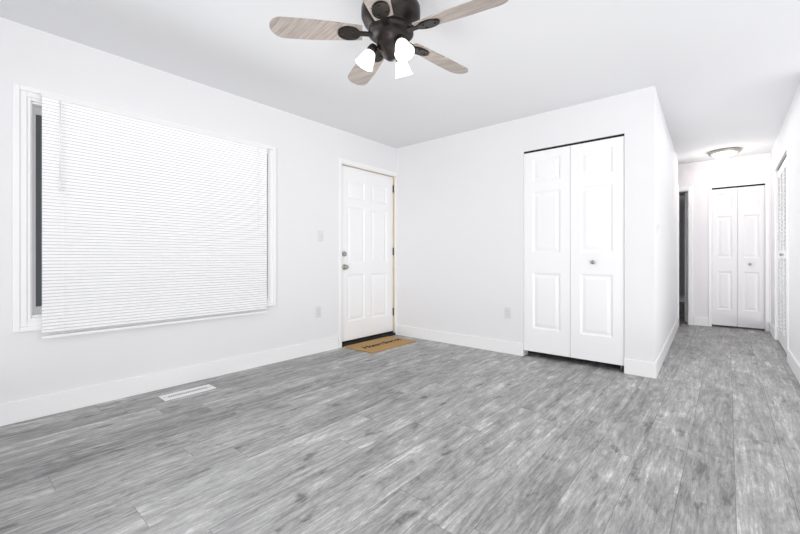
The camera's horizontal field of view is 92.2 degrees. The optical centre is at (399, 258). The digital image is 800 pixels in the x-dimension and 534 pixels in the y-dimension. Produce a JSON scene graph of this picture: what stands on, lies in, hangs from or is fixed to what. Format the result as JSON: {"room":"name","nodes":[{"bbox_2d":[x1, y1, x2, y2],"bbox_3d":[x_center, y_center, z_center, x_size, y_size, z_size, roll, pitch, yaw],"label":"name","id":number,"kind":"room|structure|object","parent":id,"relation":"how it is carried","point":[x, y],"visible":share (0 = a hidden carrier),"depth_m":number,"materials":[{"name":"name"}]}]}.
{"room":"empty living room","nodes":[
{"label":"empty living room","id":0,"kind":"room"},
{"bbox_2d":[0,17,396,403],"bbox_3d":[-1.568,-0.220,3.350,0.120,2.440,4.810,0,0,40],"label":"wall","id":1,"kind":"structure","parent":0,"point":[309,153],"depth_m":3.06,"materials":[{"name":"white paint"}]},
{"bbox_2d":[13,83,275,332],"bbox_3d":[-1.812,-0.305,3.045,0.144,1.510,1.779,0,0,40],"label":"window","id":2,"kind":"structure","parent":1,"relation":"in","point":[36,210],"depth_m":2.39,"materials":[{"name":"white plastic"}]},
{"bbox_2d":[41,91,267,338],"bbox_3d":[-1.730,-0.268,2.981,0.054,1.539,1.542,0,0,40],"label":"window blind","id":3,"kind":"object","parent":2,"relation":"attached to","point":[145,219],"visible":0.98,"depth_m":2.82,"materials":[{"name":"white plastic"}]},
{"bbox_2d":[0,337,338,425],"bbox_3d":[-1.833,0.935,2.936,0.014,0.130,3.535,0,0,40],"label":"baseboard","id":4,"kind":"structure","parent":1,"relation":"attached to","point":[30,408],"depth_m":2.85,"materials":[{"name":"white wood"}]},
{"bbox_2d":[316,306,320,317],"bbox_3d":[-0.864,0.570,4.078,0.008,0.115,0.070,0,0,40],"label":"electrical outlet","id":5,"kind":"object","parent":1,"relation":"attached to","point":[318,312],"visible":1,"depth_m":4.08,"materials":[{"name":"white plastic"}]},
{"bbox_2d":[318,231,322,241],"bbox_3d":[-0.841,-0.237,4.097,0.018,0.115,0.070,0,0,40],"label":"light switch","id":6,"kind":"object","parent":1,"relation":"attached to","point":[320,235],"visible":1,"depth_m":4.10,"materials":[{"name":"white plastic"}]},
{"bbox_2d":[338,158,396,347],"bbox_3d":[-0.419,-0.061,4.715,0.160,2.122,0.992,0,0,40],"label":"door frame","id":7,"kind":"structure","parent":1,"relation":"attached to","point":[340,160],"depth_m":4.55,"materials":[{"name":"white wood"}]},
{"bbox_2d":[342,165,393,342],"bbox_3d":[-0.382,-0.047,4.709,0.102,2.034,0.919,0,0,40],"label":"entry door","id":8,"kind":"structure","parent":1,"relation":"in","point":[367,256],"depth_m":4.69,"materials":[{"name":"white wood"}]},
{"bbox_2d":[0,301,799,533],"bbox_3d":[2.495,1.050,4.672,4.955,0.100,12.450,0,0,40],"label":"floor","id":9,"kind":"structure","parent":0,"point":[700,434],"depth_m":2.01,"materials":[{"name":"plastic"}]},
{"bbox_2d":[158,384,215,400],"bbox_3d":[-1.577,0.997,2.869,0.130,0.006,0.355,0,0,40],"label":"floor vent","id":10,"kind":"object","parent":9,"relation":"in","point":[183,393],"visible":1,"depth_m":2.85,"materials":[{"name":"white metal"}]},
{"bbox_2d":[344,336,415,352],"bbox_3d":[-0.219,0.993,4.464,0.440,0.015,0.745,0,0,40],"label":"doormat","id":11,"kind":"object","parent":9,"relation":"on","point":[379,344],"visible":1,"depth_m":4.41,"materials":[{"name":"brown fabric"}]},
{"bbox_2d":[0,0,799,195],"bbox_3d":[2.495,-1.490,4.672,4.955,0.100,12.450,0,0,40],"label":"ceiling","id":12,"kind":"structure","parent":0,"point":[719,74],"depth_m":2.77,"materials":[{"name":"white paint"}]},
{"bbox_2d":[269,0,508,84],"bbox_3d":[-0.011,-1.226,2.075,1.196,0.429,1.184,0,0,40],"label":"fan","id":13,"kind":"object","parent":12,"relation":"hanging from","point":[391,26],"visible":1,"depth_m":2.00,"materials":[{"name":"beige wood"}]},
{"bbox_2d":[708,147,740,157],"bbox_3d":[4.348,-1.399,5.163,0.338,0.083,0.338,0,0,40],"label":"flush-mount light","id":14,"kind":"object","parent":12,"relation":"attached to","point":[724,152],"visible":1,"depth_m":5.08,"materials":[{"name":"white glass"}]},
{"bbox_2d":[397,86,655,362],"bbox_3d":[1.079,-0.220,4.176,2.840,2.440,0.120,0,0,40],"label":"wall","id":15,"kind":"structure","parent":0,"point":[460,233],"depth_m":4.15,"materials":[{"name":"white paint"}]},
{"bbox_2d":[396,325,522,355],"bbox_3d":[0.606,0.935,4.491,1.712,0.130,0.014,0,0,40],"label":"baseboard","id":16,"kind":"structure","parent":15,"relation":"attached to","point":[515,348],"depth_m":4.38,"materials":[{"name":"white wood"}]},
{"bbox_2d":[505,307,510,318],"bbox_3d":[1.132,0.575,4.047,0.070,0.115,0.008,0,0,40],"label":"electrical outlet","id":17,"kind":"object","parent":15,"relation":"attached to","point":[507,312],"visible":1,"depth_m":4.04,"materials":[{"name":"white plastic"}]},
{"bbox_2d":[524,136,623,371],"bbox_3d":[1.617,-0.035,3.657,0.900,2.070,0.062,0,0,40],"label":"closet door","id":18,"kind":"structure","parent":15,"relation":"in","point":[573,251],"depth_m":3.62,"materials":[{"name":"white wood"}]},
{"bbox_2d":[524,134,623,153],"bbox_3d":[1.632,-1.081,3.675,0.904,0.016,0.046,0,0,40],"label":"rail","id":19,"kind":"object","parent":15,"relation":"attached to","point":[609,137],"visible":0.57,"depth_m":3.62,"materials":[{"name":"black metal"}]},
{"bbox_2d":[656,92,677,358],"bbox_3d":[3.103,-0.220,4.532,0.212,2.440,3.076,0,0,40],"label":"wall","id":20,"kind":"structure","parent":0,"point":[667,239],"depth_m":4.04,"materials":[{"name":"white paint"}]},
{"bbox_2d":[636,318,678,378],"bbox_3d":[3.094,0.935,4.426,0.124,0.130,3.139,0,0,40],"label":"baseboard","id":21,"kind":"structure","parent":20,"relation":"attached to","point":[643,368],"depth_m":3.28,"materials":[{"name":"white wood"}]},
{"bbox_2d":[679,196,684,295],"bbox_3d":[6.184,-0.220,9.260,2.025,2.440,0.120,0,0,40],"label":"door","id":22,"kind":"structure","parent":0,"point":[681,245],"depth_m":8.90,"materials":[{"name":"grey paint"}]},
{"bbox_2d":[679,296,684,301],"bbox_3d":[6.140,0.935,9.209,2.025,0.130,0.014,0,0,40],"label":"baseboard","id":23,"kind":"structure","parent":22,"relation":"attached to","point":[681,298],"depth_m":8.88,"materials":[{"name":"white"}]},
{"bbox_2d":[678,153,770,321],"bbox_3d":[4.381,-0.220,5.884,1.855,2.440,0.120,0,0,40],"label":"wall","id":24,"kind":"structure","parent":0,"point":[700,177],"depth_m":5.69,"materials":[{"name":"white paint"}]},
{"bbox_2d":[678,185,692,324],"bbox_3d":[3.993,-0.043,6.007,0.915,2.085,0.435,0,0,40],"label":"door frame","id":25,"kind":"structure","parent":24,"relation":"attached to","point":[689,189],"depth_m":5.79,"materials":[{"name":"white wood"}]},
{"bbox_2d":[685,193,687,321],"bbox_3d":[4.661,-0.012,6.244,0.097,2.000,0.776,0,0,40],"label":"bedroom door","id":26,"kind":"structure","parent":24,"relation":"in","point":[686,257],"depth_m":5.94,"materials":[{"name":"white wood"}]},
{"bbox_2d":[712,185,764,330],"bbox_3d":[4.796,-0.003,5.469,0.567,2.005,0.062,0,0,40],"label":"closet door","id":27,"kind":"structure","parent":24,"relation":"in","point":[751,256],"depth_m":5.46,"materials":[{"name":"white wood"}]},
{"bbox_2d":[712,183,764,189],"bbox_3d":[4.811,-1.018,5.487,0.571,0.021,0.046,0,0,40],"label":"rail","id":28,"kind":"object","parent":24,"relation":"attached to","point":[738,186],"visible":0.71,"depth_m":5.47,"materials":[{"name":"black metal"}]},
{"bbox_2d":[708,180,768,331],"bbox_3d":[4.783,-0.033,5.455,0.645,2.065,0.012,0,0,40],"label":"trim","id":29,"kind":"structure","parent":24,"relation":"attached to","point":[766,182],"depth_m":5.39,"materials":[{"name":"white wood"}]},
{"bbox_2d":[771,83,799,363],"bbox_3d":[4.157,-0.220,4.098,0.120,2.440,3.130,0,0,40],"label":"wall","id":30,"kind":"structure","parent":0,"point":[790,130],"depth_m":3.51,"materials":[{"name":"white paint"}]},
{"bbox_2d":[769,322,773,337],"bbox_3d":[4.832,0.935,4.997,0.017,0.130,0.645,0,0,40],"label":"baseboard","id":31,"kind":"structure","parent":30,"relation":"attached to","point":[771,328],"depth_m":5.03,"materials":[{"name":"white wood"}]},
{"bbox_2d":[774,141,788,348],"bbox_3d":[4.204,-0.065,4.209,0.072,2.130,1.360,0,0,40],"label":"door frame","id":32,"kind":"structure","parent":30,"relation":"attached to","point":[786,148],"depth_m":3.83,"materials":[{"name":"white wood"}]},
{"bbox_2d":[777,156,786,352],"bbox_3d":[4.195,-0.025,4.216,0.056,2.050,1.252,0,0,40],"label":"door","id":33,"kind":"structure","parent":30,"relation":"in","point":[782,255],"depth_m":4.37,"materials":[{"name":"white wood"}]},
{"bbox_2d":[787,349,799,382],"bbox_3d":[1.795,0.935,1.425,0.014,0.130,5.995,0,0,40],"label":"baseboard","id":34,"kind":"structure","parent":30,"relation":"attached to","point":[793,363],"depth_m":3.35,"materials":[{"name":"white wood"}]}
]}

